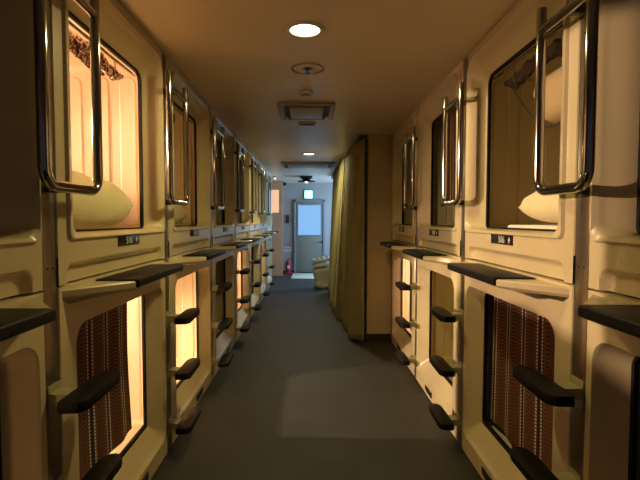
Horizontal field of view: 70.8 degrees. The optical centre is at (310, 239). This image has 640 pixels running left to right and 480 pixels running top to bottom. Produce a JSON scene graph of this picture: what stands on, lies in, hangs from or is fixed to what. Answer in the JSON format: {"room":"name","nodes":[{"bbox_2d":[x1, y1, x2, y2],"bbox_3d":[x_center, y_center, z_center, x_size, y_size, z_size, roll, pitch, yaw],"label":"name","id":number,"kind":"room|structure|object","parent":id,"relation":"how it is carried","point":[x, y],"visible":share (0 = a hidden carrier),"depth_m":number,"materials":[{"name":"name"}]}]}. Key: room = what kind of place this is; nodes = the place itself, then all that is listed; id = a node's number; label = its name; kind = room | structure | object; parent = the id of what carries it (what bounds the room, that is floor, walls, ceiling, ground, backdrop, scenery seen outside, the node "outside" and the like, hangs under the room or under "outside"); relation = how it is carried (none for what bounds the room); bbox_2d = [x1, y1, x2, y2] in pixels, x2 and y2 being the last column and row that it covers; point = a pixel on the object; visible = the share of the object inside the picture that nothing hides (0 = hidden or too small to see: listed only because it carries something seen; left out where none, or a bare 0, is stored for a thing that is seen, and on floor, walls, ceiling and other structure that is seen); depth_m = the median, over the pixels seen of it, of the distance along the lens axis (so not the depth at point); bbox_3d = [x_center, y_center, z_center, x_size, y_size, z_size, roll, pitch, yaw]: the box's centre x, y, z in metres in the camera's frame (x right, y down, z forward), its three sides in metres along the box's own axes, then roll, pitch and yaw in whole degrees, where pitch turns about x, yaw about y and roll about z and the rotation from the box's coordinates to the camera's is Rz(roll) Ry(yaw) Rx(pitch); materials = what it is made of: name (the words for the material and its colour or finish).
{"room":"capsule hotel corridor","nodes":[
{"label":"capsule hotel corridor","id":0,"kind":"room"},
{"bbox_2d":[272,181,282,275],"bbox_3d":[-1.143,-0.276,10.938,0.915,2.300,0.080,0,3,0],"label":"wall partition","id":1,"kind":"structure","parent":0,"point":[277,218],"depth_m":10.91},
{"bbox_2d":[272,190,278,212],"bbox_3d":[-0.877,-0.941,10.919,0.245,0.590,0.010,0,3,0],"label":"window","id":2,"kind":"structure","parent":1,"relation":"in","point":[275,193],"depth_m":10.91,"materials":[{"name":"orange"}]},
{"bbox_2d":[283,183,332,269],"bbox_3d":[0.000,-0.305,11.598,6.600,2.300,0.100,0,3,0],"label":"wall","id":3,"kind":"structure","parent":0,"point":[291,191],"depth_m":11.52,"materials":[{"name":"white paint"}]},
{"bbox_2d":[284,247,291,251],"bbox_3d":[-0.585,0.234,11.567,0.210,0.125,0.007,0,3,0],"label":"notice sign","id":4,"kind":"object","parent":3,"relation":"attached to","point":[286,249],"visible":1,"depth_m":11.57,"materials":[{"name":"grey"}]},
{"bbox_2d":[284,242,292,245],"bbox_3d":[-0.585,0.102,11.560,0.220,0.080,0.009,0,3,0],"label":"sign","id":5,"kind":"object","parent":3,"relation":"attached to","point":[285,243],"visible":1,"depth_m":11.56,"materials":[{"name":"red"}]},
{"bbox_2d":[304,190,312,198],"bbox_3d":[-0.065,-1.161,11.480,0.210,0.210,0.060,0,3,0],"label":"exit sign","id":6,"kind":"object","parent":3,"relation":"attached to","point":[308,194],"visible":1,"depth_m":11.45,"materials":[{"name":"grey plastic"}]},
{"bbox_2d":[294,200,324,272],"bbox_3d":[-0.040,-0.088,11.502,0.790,1.875,0.111,0,3,0],"label":"door","id":7,"kind":"structure","parent":3,"relation":"in","point":[309,215],"depth_m":11.50,"materials":[{"name":"grey metal"}]},
{"bbox_2d":[151,273,482,479],"bbox_3d":[0.000,1.211,4.283,6.800,0.080,14.850,0,3,0],"label":"floor","id":8,"kind":"structure","parent":0,"point":[297,398],"depth_m":3.17,"materials":[{"name":"grey carpet"}]},
{"bbox_2d":[0,292,55,479],"bbox_3d":[-1.734,0.748,0.884,2.152,1.124,1.080,0,3,0],"label":"capsule","id":9,"kind":"object","parent":8,"relation":"on","point":[23,317],"visible":0.96,"depth_m":1.34,"materials":[{"name":"beige plastic"}]},
{"bbox_2d":[0,0,42,298],"bbox_3d":[-1.815,-0.398,0.833,1.990,1.155,1.080,0,3,0],"label":"capsule","id":10,"kind":"object","parent":9,"relation":"on","point":[21,269],"visible":0.99,"depth_m":1.32,"materials":[{"name":"beige plastic"}]},
{"bbox_2d":[38,0,60,479],"bbox_3d":[-0.857,0.143,1.438,0.056,2.286,0.072,0,3,0],"label":"metal post","id":11,"kind":"object","parent":8,"relation":"on","point":[49,290],"visible":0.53,"depth_m":1.44,"materials":[{"name":"metal"}]},
{"bbox_2d":[33,0,102,195],"bbox_3d":[-0.791,-0.510,1.445,0.081,0.720,0.362,0,3,0],"label":"grab rail","id":12,"kind":"object","parent":11,"relation":"attached to","point":[92,8],"visible":1,"depth_m":1.33,"materials":[{"name":"silver metal"}]},
{"bbox_2d":[47,369,120,416],"bbox_3d":[-0.758,0.509,1.504,0.150,0.095,0.310,0,3,0],"label":"step","id":13,"kind":"structure","parent":11,"relation":"attached to","point":[62,400],"depth_m":1.43,"materials":[{"name":"black"}]},
{"bbox_2d":[55,453,121,479],"bbox_3d":[-0.758,0.824,1.518,0.150,0.095,0.310,0,3,0],"label":"step","id":14,"kind":"structure","parent":11,"relation":"attached to","point":[108,466],"depth_m":1.56,"materials":[{"name":"black plastic"}]},
{"bbox_2d":[56,259,182,479],"bbox_3d":[-1.734,0.696,2.043,2.152,1.124,1.080,0,3,0],"label":"capsule","id":15,"kind":"object","parent":8,"relation":"on","point":[143,449],"visible":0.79,"depth_m":2.25,"materials":[{"name":"beige plastic"}]},
{"bbox_2d":[76,302,131,479],"bbox_3d":[-0.967,0.648,1.982,0.022,0.780,0.863,0,3,0],"label":"blind","id":16,"kind":"object","parent":15,"relation":"attached to","point":[101,345],"visible":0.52,"depth_m":2.09,"materials":[{"name":"fabric"}]},
{"bbox_2d":[49,0,164,285],"bbox_3d":[-1.815,-0.449,1.992,1.990,1.155,1.080,0,3,0],"label":"capsule","id":17,"kind":"object","parent":15,"relation":"on","point":[132,107],"visible":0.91,"depth_m":2.41,"materials":[{"name":"beige plastic"}]},
{"bbox_2d":[68,19,135,80],"bbox_3d":[-0.985,-0.823,1.970,0.086,0.126,0.910,0,3,0],"label":"valance","id":18,"kind":"object","parent":17,"relation":"attached to","point":[79,48],"visible":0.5,"depth_m":1.98,"materials":[{"name":"fabric"}]},
{"bbox_2d":[72,170,133,229],"bbox_3d":[-1.160,-0.179,2.034,0.460,0.290,0.800,0,3,0],"label":"pillow","id":19,"kind":"object","parent":17,"relation":"in","point":[110,205],"visible":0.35,"depth_m":2.03,"materials":[{"name":"fabric"}]},
{"bbox_2d":[56,247,225,445],"bbox_3d":[-1.734,0.644,3.202,2.152,1.124,1.080,0,3,0],"label":"capsule","id":20,"kind":"object","parent":8,"relation":"on","point":[190,287],"visible":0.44,"depth_m":3.64,"materials":[{"name":"beige plastic"}]},
{"bbox_2d":[166,57,210,256],"bbox_3d":[-1.815,-0.501,3.151,1.990,1.155,1.080,0,3,0],"label":"capsule","id":21,"kind":"object","parent":20,"relation":"on","point":[193,232],"visible":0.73,"depth_m":3.61,"materials":[{"name":"beige plastic"}]},
{"bbox_2d":[174,205,185,224],"bbox_3d":[-1.170,-0.201,3.184,0.440,0.237,0.640,0,3,0],"label":"pillow","id":22,"kind":"object","parent":21,"relation":"in","point":[179,214],"visible":0.09,"depth_m":3.28,"materials":[{"name":"fabric"}]},
{"bbox_2d":[173,106,192,123],"bbox_3d":[-0.994,-0.848,3.130,0.103,0.151,0.910,0,3,0],"label":"valance","id":23,"kind":"object","parent":21,"relation":"attached to","point":[174,108],"visible":0.11,"depth_m":3.20,"materials":[{"name":"brown fabric"}]},
{"bbox_2d":[162,53,170,450],"bbox_3d":[-0.857,0.092,2.597,0.056,2.286,0.072,0,3,0],"label":"metal post","id":24,"kind":"object","parent":8,"relation":"on","point":[166,258],"visible":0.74,"depth_m":2.59,"materials":[{"name":"metal"}]},
{"bbox_2d":[164,69,189,205],"bbox_3d":[-0.791,-0.561,2.604,0.081,0.720,0.362,0,3,0],"label":"grab rail","id":25,"kind":"object","parent":24,"relation":"attached to","point":[169,90],"visible":1,"depth_m":2.46,"materials":[{"name":"silver metal"}]},
{"bbox_2d":[166,358,199,382],"bbox_3d":[-0.758,0.772,2.677,0.150,0.095,0.310,0,3,0],"label":"step","id":26,"kind":"structure","parent":24,"relation":"attached to","point":[185,372],"depth_m":2.60,"materials":[{"name":"black"}]},
{"bbox_2d":[166,308,199,328],"bbox_3d":[-0.758,0.458,2.663,0.150,0.095,0.310,0,3,0],"label":"step","id":27,"kind":"structure","parent":24,"relation":"attached to","point":[187,316],"depth_m":2.58,"materials":[{"name":"black"}]},
{"bbox_2d":[167,406,200,435],"bbox_3d":[-0.758,1.084,2.691,0.150,0.095,0.310,0,3,0],"label":"step","id":28,"kind":"structure","parent":24,"relation":"attached to","point":[185,425],"depth_m":2.62,"materials":[{"name":"black plastic"}]},
{"bbox_2d":[168,241,246,377],"bbox_3d":[-1.734,0.593,4.361,2.152,1.124,1.080,0,3,0],"label":"capsule","id":29,"kind":"object","parent":8,"relation":"on","point":[223,266],"visible":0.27,"depth_m":4.80,"materials":[{"name":"beige plastic"}]},
{"bbox_2d":[211,107,234,245],"bbox_3d":[-1.815,-0.552,4.310,1.990,1.155,1.080,0,3,0],"label":"capsule","id":30,"kind":"object","parent":29,"relation":"on","point":[223,227],"visible":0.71,"depth_m":4.77,"materials":[{"name":"beige plastic"}]},
{"bbox_2d":[209,106,212,379],"bbox_3d":[-0.857,0.040,3.756,0.056,2.286,0.072,0,3,0],"label":"metal post","id":31,"kind":"object","parent":8,"relation":"on","point":[209,106],"visible":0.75,"depth_m":3.77,"materials":[{"name":"metal"}]},
{"bbox_2d":[210,118,224,209],"bbox_3d":[-0.791,-0.613,3.763,0.081,0.720,0.362,0,3,0],"label":"grab rail","id":32,"kind":"object","parent":31,"relation":"attached to","point":[214,131],"visible":0.96,"depth_m":3.66,"materials":[{"name":"silver metal"}]},
{"bbox_2d":[211,282,231,294],"bbox_3d":[-0.758,0.406,3.822,0.150,0.095,0.310,0,3,0],"label":"step","id":33,"kind":"structure","parent":31,"relation":"attached to","point":[226,286],"depth_m":3.74,"materials":[{"name":"black"}]},
{"bbox_2d":[211,352,232,368],"bbox_3d":[-0.758,1.033,3.850,0.150,0.095,0.310,0,3,0],"label":"step","id":34,"kind":"structure","parent":31,"relation":"attached to","point":[225,360],"depth_m":3.77,"materials":[{"name":"black"}]},
{"bbox_2d":[211,318,232,332],"bbox_3d":[-0.758,0.721,3.836,0.150,0.095,0.310,0,3,0],"label":"step","id":35,"kind":"structure","parent":31,"relation":"attached to","point":[225,323],"depth_m":3.75,"materials":[{"name":"black"}]},
{"bbox_2d":[168,237,259,340],"bbox_3d":[-1.734,0.541,5.519,2.152,1.124,1.080,0,3,0],"label":"capsule","id":36,"kind":"object","parent":8,"relation":"on","point":[241,254],"visible":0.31,"depth_m":5.96,"materials":[{"name":"beige plastic"}]},
{"bbox_2d":[234,134,249,239],"bbox_3d":[-1.815,-0.604,5.469,1.990,1.155,1.080,0,3,0],"label":"capsule","id":37,"kind":"object","parent":36,"relation":"on","point":[242,219],"visible":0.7,"depth_m":5.90,"materials":[{"name":"beige plastic"}]},
{"bbox_2d":[168,234,267,317],"bbox_3d":[-1.734,0.490,6.678,2.152,1.124,1.080,0,3,0],"label":"capsule","id":38,"kind":"object","parent":8,"relation":"on","point":[254,247],"visible":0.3,"depth_m":7.12,"materials":[{"name":"beige plastic"}]},
{"bbox_2d":[249,150,259,234],"bbox_3d":[-1.815,-0.655,6.627,1.990,1.155,1.080,0,3,0],"label":"capsule","id":39,"kind":"object","parent":38,"relation":"on","point":[254,218],"visible":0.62,"depth_m":6.86,"materials":[{"name":"beige plastic"}]},
{"bbox_2d":[230,139,235,341],"bbox_3d":[-0.857,-0.011,4.914,0.056,2.286,0.072,0,3,0],"label":"metal post","id":40,"kind":"object","parent":8,"relation":"on","point":[234,139],"visible":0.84,"depth_m":4.90,"materials":[{"name":"metal"}]},
{"bbox_2d":[234,143,244,211],"bbox_3d":[-0.791,-0.664,4.921,0.081,0.720,0.362,0,3,0],"label":"grab rail","id":41,"kind":"object","parent":40,"relation":"attached to","point":[238,152],"visible":0.98,"depth_m":4.86,"materials":[{"name":"silver metal"}]},
{"bbox_2d":[235,296,249,305],"bbox_3d":[-0.758,0.669,4.995,0.150,0.095,0.310,0,3,0],"label":"step","id":42,"kind":"structure","parent":40,"relation":"attached to","point":[245,299],"depth_m":4.91,"materials":[{"name":"black"}]},
{"bbox_2d":[235,268,249,276],"bbox_3d":[-0.758,0.355,4.981,0.150,0.095,0.310,0,3,0],"label":"step","id":43,"kind":"structure","parent":40,"relation":"attached to","point":[245,270],"depth_m":4.90,"materials":[{"name":"black"}]},
{"bbox_2d":[235,323,250,333],"bbox_3d":[-0.758,0.981,5.008,0.150,0.095,0.310,0,3,0],"label":"step","id":44,"kind":"structure","parent":40,"relation":"attached to","point":[245,327],"depth_m":4.92,"materials":[{"name":"black"}]},
{"bbox_2d":[212,232,273,301],"bbox_3d":[-1.734,0.439,7.837,2.152,1.124,1.080,0,3,0],"label":"capsule","id":45,"kind":"object","parent":8,"relation":"on","point":[262,242],"visible":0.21,"depth_m":8.28,"materials":[{"name":"beige plastic"}]},
{"bbox_2d":[259,162,266,232],"bbox_3d":[-1.815,-0.707,7.786,1.990,1.155,1.080,0,3,0],"label":"capsule","id":46,"kind":"object","parent":45,"relation":"on","point":[263,218],"visible":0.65,"depth_m":7.86,"materials":[{"name":"beige plastic"}]},
{"bbox_2d":[212,231,278,290],"bbox_3d":[-1.734,0.387,8.996,2.152,1.124,1.080,0,3,0],"label":"capsule","id":47,"kind":"object","parent":8,"relation":"on","point":[269,238],"visible":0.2,"depth_m":9.46,"materials":[{"name":"beige plastic"}]},
{"bbox_2d":[266,170,271,230],"bbox_3d":[-1.815,-0.758,8.945,1.990,1.155,1.080,0,3,0],"label":"capsule","id":48,"kind":"object","parent":47,"relation":"on","point":[269,218],"visible":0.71,"depth_m":9.22,"materials":[{"name":"beige plastic"}]},
{"bbox_2d":[246,224,249,304],"bbox_3d":[-0.857,-0.063,6.073,0.056,2.286,0.072,0,3,0],"label":"metal post","id":49,"kind":"object","parent":8,"relation":"on","point":[249,224],"visible":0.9,"depth_m":6.10,"materials":[{"name":"metal"}]},
{"bbox_2d":[249,158,256,213],"bbox_3d":[-0.791,-0.716,6.080,0.081,0.720,0.362,0,3,0],"label":"grab rail","id":50,"kind":"object","parent":49,"relation":"attached to","point":[253,165],"visible":0.98,"depth_m":5.95,"materials":[{"name":"silver metal"}]},
{"bbox_2d":[249,304,261,311],"bbox_3d":[-0.758,0.930,6.167,0.150,0.095,0.310,0,3,0],"label":"step","id":51,"kind":"structure","parent":49,"relation":"attached to","point":[257,307],"depth_m":6.08,"materials":[{"name":"black plastic"}]},
{"bbox_2d":[249,282,261,289],"bbox_3d":[-0.758,0.618,6.154,0.150,0.095,0.310,0,3,0],"label":"step","id":52,"kind":"structure","parent":49,"relation":"attached to","point":[257,284],"depth_m":6.07,"materials":[{"name":"black plastic"}]},
{"bbox_2d":[249,259,261,265],"bbox_3d":[-0.758,0.303,6.139,0.150,0.095,0.310,0,3,0],"label":"step","id":53,"kind":"structure","parent":49,"relation":"attached to","point":[257,261],"depth_m":6.05,"materials":[{"name":"black"}]},
{"bbox_2d":[291,273,313,278],"bbox_3d":[-0.030,0.870,10.899,0.860,0.014,1.000,0,3,0],"label":"door mat","id":54,"kind":"object","parent":8,"relation":"on","point":[294,275],"visible":0.56,"depth_m":10.73,"materials":[{"name":"grey fabric"}]},
{"bbox_2d":[312,267,328,288],"bbox_3d":[0.241,0.753,8.998,0.435,0.414,0.407,0,3,0],"label":"sack","id":55,"kind":"object","parent":8,"relation":"on","point":[320,274],"visible":0.7,"depth_m":8.82,"materials":[{"name":"beige fabric"}]},
{"bbox_2d":[311,262,328,266],"bbox_3d":[0.235,0.485,8.980,0.439,0.099,0.360,-1,3,-12],"label":"towel","id":56,"kind":"object","parent":55,"relation":"on","point":[318,264],"visible":0.72,"depth_m":8.83,"materials":[{"name":"white fabric"}]},
{"bbox_2d":[310,256,328,261],"bbox_3d":[0.215,0.378,8.976,0.437,0.120,0.360,-1,3,-12],"label":"towel","id":57,"kind":"object","parent":56,"relation":"on","point":[323,258],"visible":0.82,"depth_m":8.83,"materials":[{"name":"white fabric"}]},
{"bbox_2d":[391,135,392,341],"bbox_3d":[0.917,-0.013,4.963,0.056,2.286,0.072,0,3,0],"label":"metal post","id":58,"kind":"object","parent":8,"relation":"on","point":[392,135],"visible":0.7,"depth_m":4.99,"materials":[{"name":"metal"}]},
{"bbox_2d":[414,107,421,377],"bbox_3d":[0.917,0.038,3.805,0.056,2.286,0.072,0,3,0],"label":"metal post","id":59,"kind":"object","parent":8,"relation":"on","point":[418,107],"visible":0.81,"depth_m":3.81,"materials":[{"name":"metal"}]},
{"bbox_2d":[395,351,415,366],"bbox_3d":[0.818,1.030,3.900,0.150,0.095,0.310,0,3,0],"label":"step","id":60,"kind":"structure","parent":59,"relation":"attached to","point":[400,356],"depth_m":3.82,"materials":[{"name":"black"}]},
{"bbox_2d":[395,316,416,330],"bbox_3d":[0.818,0.719,3.886,0.150,0.095,0.310,0,3,0],"label":"step","id":61,"kind":"structure","parent":59,"relation":"attached to","point":[402,322],"depth_m":3.80,"materials":[{"name":"black plastic"}]},
{"bbox_2d":[395,281,416,293],"bbox_3d":[0.818,0.404,3.872,0.150,0.095,0.310,0,3,0],"label":"step","id":62,"kind":"structure","parent":59,"relation":"attached to","point":[403,286],"depth_m":3.79,"materials":[{"name":"black"}]},
{"bbox_2d":[403,126,417,209],"bbox_3d":[0.852,-0.589,3.798,0.081,0.670,0.330,0,3,0],"label":"grab rail","id":63,"kind":"object","parent":59,"relation":"attached to","point":[412,138],"visible":0.99,"depth_m":3.69,"materials":[{"name":"silver metal"}]},
{"bbox_2d":[380,240,460,374],"bbox_3d":[1.794,0.591,4.411,2.152,1.124,1.080,0,3,0],"label":"capsule","id":64,"kind":"object","parent":8,"relation":"on","point":[403,339],"visible":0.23,"depth_m":4.83,"materials":[{"name":"beige plastic"}]},
{"bbox_2d":[392,109,416,244],"bbox_3d":[1.875,-0.555,4.360,1.990,1.155,1.080,0,3,0],"label":"capsule","id":65,"kind":"object","parent":64,"relation":"on","point":[403,221],"visible":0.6,"depth_m":4.81,"materials":[{"name":"beige plastic"}]},
{"bbox_2d":[409,261,411,330],"bbox_3d":[1.027,0.544,4.308,0.022,0.780,0.780,0,3,0],"label":"blind","id":66,"kind":"object","parent":64,"relation":"attached to","point":[410,300],"visible":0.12,"depth_m":4.66,"materials":[{"name":"fabric"}]},
{"bbox_2d":[458,56,470,446],"bbox_3d":[0.917,0.090,2.647,0.056,2.286,0.072,0,3,0],"label":"metal post","id":67,"kind":"object","parent":8,"relation":"on","point":[463,258],"visible":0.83,"depth_m":2.65,"materials":[{"name":"metal"}]},
{"bbox_2d":[429,403,461,431],"bbox_3d":[0.818,1.082,2.741,0.150,0.095,0.310,0,3,0],"label":"step","id":68,"kind":"structure","parent":67,"relation":"attached to","point":[444,421],"depth_m":2.67,"materials":[{"name":"black"}]},
{"bbox_2d":[429,355,462,379],"bbox_3d":[0.818,0.770,2.727,0.150,0.095,0.310,0,3,0],"label":"step","id":69,"kind":"structure","parent":67,"relation":"attached to","point":[440,365],"depth_m":2.65,"materials":[{"name":"black"}]},
{"bbox_2d":[430,306,463,326],"bbox_3d":[0.818,0.456,2.713,0.150,0.095,0.310,0,3,0],"label":"step","id":70,"kind":"structure","parent":67,"relation":"attached to","point":[440,313],"depth_m":2.63,"materials":[{"name":"black plastic"}]},
{"bbox_2d":[441,82,465,205],"bbox_3d":[0.852,-0.538,2.639,0.081,0.670,0.330,0,3,0],"label":"grab rail","id":71,"kind":"object","parent":67,"relation":"attached to","point":[459,101],"visible":1,"depth_m":2.52,"materials":[{"name":"silver metal"}]},
{"bbox_2d":[403,247,575,440],"bbox_3d":[1.794,0.642,3.252,2.152,1.124,1.080,0,3,0],"label":"capsule","id":72,"kind":"object","parent":8,"relation":"on","point":[437,285],"visible":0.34,"depth_m":3.69,"materials":[{"name":"beige plastic"}]},
{"bbox_2d":[417,60,463,255],"bbox_3d":[1.875,-0.503,3.201,1.990,1.155,1.080,0,3,0],"label":"capsule","id":73,"kind":"object","parent":72,"relation":"on","point":[439,228],"visible":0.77,"depth_m":3.65,"materials":[{"name":"beige plastic"}]},
{"bbox_2d":[441,108,455,206],"bbox_3d":[1.027,-0.589,3.117,0.022,0.689,0.820,0,3,0],"label":"blind","id":74,"kind":"object","parent":73,"relation":"attached to","point":[451,161],"visible":0.27,"depth_m":3.29,"materials":[{"name":"fabric"}]},
{"bbox_2d":[447,259,574,479],"bbox_3d":[1.794,0.694,2.093,2.152,1.124,1.080,0,3,0],"label":"capsule","id":75,"kind":"object","parent":8,"relation":"on","point":[486,445],"visible":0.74,"depth_m":2.22,"materials":[{"name":"beige plastic"}]},
{"bbox_2d":[464,0,581,283],"bbox_3d":[1.875,-0.452,2.042,1.990,1.155,1.080,0,3,0],"label":"capsule","id":76,"kind":"object","parent":75,"relation":"on","point":[499,118],"visible":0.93,"depth_m":2.40,"materials":[{"name":"beige plastic"}]},
{"bbox_2d":[493,24,562,88],"bbox_3d":[1.046,-0.820,2.021,0.089,0.109,0.910,0,3,0],"label":"valance","id":77,"kind":"object","parent":76,"relation":"attached to","point":[554,50],"visible":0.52,"depth_m":2.13,"materials":[{"name":"brown fabric"}]},
{"bbox_2d":[508,225,557,228],"bbox_3d":[1.323,-0.044,1.935,0.635,0.035,0.750,0,3,0],"label":"sheet","id":78,"kind":"object","parent":76,"relation":"in","point":[509,226],"visible":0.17,"depth_m":2.02,"materials":[{"name":"white fabric"}]},
{"bbox_2d":[518,191,558,222],"bbox_3d":[1.220,-0.165,1.915,0.420,0.199,0.680,0,3,0],"label":"pillow","id":79,"kind":"object","parent":78,"relation":"on","point":[537,206],"visible":0.12,"depth_m":2.00,"materials":[{"name":"fabric"}]},
{"bbox_2d":[491,297,554,471],"bbox_3d":[1.027,0.644,2.076,0.022,0.780,0.950,0,3,0],"label":"blind","id":80,"kind":"object","parent":75,"relation":"attached to","point":[521,336],"visible":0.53,"depth_m":2.20,"materials":[{"name":"fabric"}]},
{"bbox_2d":[570,2,595,479],"bbox_3d":[0.917,0.141,1.488,0.056,2.286,0.072,0,3,0],"label":"metal post","id":81,"kind":"object","parent":8,"relation":"on","point":[583,200],"visible":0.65,"depth_m":1.49,"materials":[{"name":"metal"}]},
{"bbox_2d":[510,446,581,479],"bbox_3d":[0.818,0.822,1.568,0.150,0.095,0.310,0,3,0],"label":"step","id":82,"kind":"structure","parent":81,"relation":"attached to","point":[526,461],"depth_m":1.56,"materials":[{"name":"black"}]},
{"bbox_2d":[512,365,584,410],"bbox_3d":[0.818,0.507,1.554,0.150,0.095,0.310,0,3,0],"label":"step","id":83,"kind":"structure","parent":81,"relation":"attached to","point":[557,394],"depth_m":1.48,"materials":[{"name":"black"}]},
{"bbox_2d":[533,0,599,195],"bbox_3d":[0.852,-0.486,1.480,0.081,0.670,0.330,0,3,0],"label":"grab rail","id":84,"kind":"object","parent":81,"relation":"attached to","point":[590,9],"visible":1,"depth_m":1.41,"materials":[{"name":"silver metal"}]},
{"bbox_2d":[578,290,639,479],"bbox_3d":[1.794,0.745,0.934,2.152,1.124,1.080,0,3,0],"label":"capsule","id":85,"kind":"object","parent":8,"relation":"on","point":[612,392],"visible":0.94,"depth_m":1.39,"materials":[{"name":"beige plastic"}]},
{"bbox_2d":[588,0,639,297],"bbox_3d":[1.875,-0.400,0.883,1.990,1.155,1.080,0,3,0],"label":"capsule","id":86,"kind":"object","parent":85,"relation":"on","point":[614,247],"visible":0.99,"depth_m":1.36,"materials":[{"name":"beige plastic"}]},
{"bbox_3d":[-0.857,-0.114,7.232,0.055,2.286,0.072,0,3,0],"label":"metal post","id":87,"kind":"object","parent":8,"relation":"on","visible":0},
{"bbox_2d":[259,169,264,214],"bbox_3d":[-0.791,-0.767,7.239,0.081,0.720,0.362,0,3,0],"label":"grab rail","id":88,"kind":"object","parent":87,"relation":"attached to","point":[262,174],"visible":1,"depth_m":7.17,"materials":[{"name":"silver metal"}]},
{"bbox_2d":[259,291,268,297],"bbox_3d":[-0.758,0.878,7.326,0.150,0.095,0.310,0,3,0],"label":"step","id":89,"kind":"structure","parent":87,"relation":"attached to","point":[266,293],"depth_m":7.24,"materials":[{"name":"black"}]},
{"bbox_2d":[259,272,268,277],"bbox_3d":[-0.758,0.566,7.312,0.150,0.095,0.310,0,3,0],"label":"step","id":90,"kind":"structure","parent":87,"relation":"attached to","point":[265,274],"depth_m":7.23,"materials":[{"name":"black"}]},
{"bbox_2d":[259,253,268,258],"bbox_3d":[-0.758,0.252,7.298,0.150,0.095,0.310,0,3,0],"label":"step","id":91,"kind":"structure","parent":87,"relation":"attached to","point":[264,254],"depth_m":7.21,"materials":[{"name":"black plastic"}]},
{"bbox_3d":[-0.575,0.837,11.458,0.230,0.029,0.220,0,3,0],"label":"stand","id":92,"kind":"object","parent":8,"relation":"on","visible":0},
{"bbox_2d":[285,257,291,272],"bbox_3d":[-0.572,0.629,11.435,0.132,0.387,0.130,2,3,35],"label":"fire extinguisher","id":93,"kind":"object","parent":92,"relation":"on","point":[288,263],"visible":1,"depth_m":11.41,"materials":[{"name":"red paint"}]},
{"bbox_3d":[-0.857,-0.166,8.391,0.055,2.286,0.072,0,3,0],"label":"metal post","id":94,"kind":"object","parent":8,"relation":"on","visible":0},
{"bbox_2d":[266,176,271,215],"bbox_3d":[-0.791,-0.819,8.398,0.081,0.720,0.362,0,3,0],"label":"grab rail","id":95,"kind":"object","parent":94,"relation":"attached to","point":[269,177],"visible":1,"depth_m":8.24,"materials":[{"name":"silver metal"}]},
{"bbox_2d":[117,0,518,182],"bbox_3d":[0.000,-1.177,4.177,6.800,0.100,14.850,0,3,0],"label":"ceiling","id":96,"kind":"structure","parent":0,"point":[380,60],"depth_m":2.59,"materials":[{"name":"paint"}]},
{"bbox_2d":[285,20,324,38],"bbox_3d":[-0.030,-1.033,2.216,0.199,0.012,0.199,0,3,0],"label":"recessed light","id":97,"kind":"object","parent":96,"relation":"in","point":[301,29],"visible":1,"depth_m":2.20,"materials":[{"name":"grey plastic"}]},
{"bbox_2d":[290,24,319,35],"bbox_3d":[-0.030,-1.030,2.216,0.150,0.006,0.150,0,3,0],"label":"diffuser","id":98,"kind":"object","parent":97,"relation":"attached to","point":[295,29],"depth_m":2.21,"materials":[{"name":"white plastic"}]},
{"bbox_2d":[277,102,334,119],"bbox_3d":[-0.040,-1.098,3.875,0.470,0.030,0.560,0,3,0],"label":"air conditioner","id":99,"kind":"object","parent":96,"relation":"attached to","point":[293,110],"visible":1,"depth_m":3.78,"materials":[{"name":"beige plastic"}]},
{"bbox_2d":[299,90,312,97],"bbox_3d":[-0.035,-1.065,3.296,0.104,0.044,0.104,0,3,0],"label":"smoke detector","id":100,"kind":"object","parent":96,"relation":"attached to","point":[305,93],"visible":1,"depth_m":3.27,"materials":[{"name":"grey plastic"}]},
{"bbox_2d":[298,176,314,182],"bbox_3d":[-0.100,-1.302,9.702,0.380,0.140,0.380,0,3,0],"label":"ceiling speaker","id":101,"kind":"object","parent":96,"relation":"attached to","point":[305,179],"visible":1,"depth_m":9.60,"materials":[{"name":"grey plastic"}]},
{"bbox_2d":[298,122,315,125],"bbox_3d":[-0.040,-1.127,4.374,0.170,0.016,0.100,0,3,0],"label":"ceiling vent","id":102,"kind":"object","parent":96,"relation":"in","point":[299,123],"visible":1,"depth_m":4.33,"materials":[{"name":"grey plastic"}]},
{"bbox_2d":[291,63,323,74],"bbox_3d":[-0.020,-1.048,2.796,0.208,0.034,0.208,0,3,0],"label":"rosette","id":103,"kind":"object","parent":96,"relation":"attached to","point":[307,69],"visible":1,"depth_m":2.79,"materials":[{"name":"beige plastic"}]},
{"bbox_2d":[281,162,334,167],"bbox_3d":[-0.050,-1.266,7.651,0.880,0.030,0.720,0,3,0],"label":"air conditioner","id":104,"kind":"object","parent":96,"relation":"attached to","point":[287,164],"visible":1,"depth_m":7.52,"materials":[{"name":"beige plastic"}]},
{"bbox_2d":[328,135,366,340],"bbox_3d":[0.424,-0.119,7.268,0.294,2.283,4.665,0,3,-1],"label":"pleated curtain","id":105,"kind":"object","parent":96,"relation":"hanging from","point":[347,234],"visible":1,"depth_m":5.46,"materials":[{"name":"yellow fabric"}]},
{"bbox_2d":[364,170,365,290],"bbox_3d":[1.130,-0.174,8.651,0.940,2.300,0.100,0,3,0],"label":"wall","id":106,"kind":"structure","parent":0,"point":[365,170],"depth_m":8.62,"materials":[{"name":"beige paint"}]},
{"bbox_2d":[365,135,460,338],"bbox_3d":[1.962,-0.015,5.064,2.675,2.300,0.120,0,3,0],"label":"wall","id":107,"kind":"structure","parent":0,"point":[378,147],"depth_m":5.00,"materials":[{"name":"beige paint"}]},
{"bbox_2d":[366,334,390,340],"bbox_3d":[0.785,1.095,5.048,0.329,0.085,0.012,0,3,0],"label":"trim","id":108,"kind":"structure","parent":107,"relation":"attached to","point":[369,337],"depth_m":5.04,"materials":[{"name":"black"}]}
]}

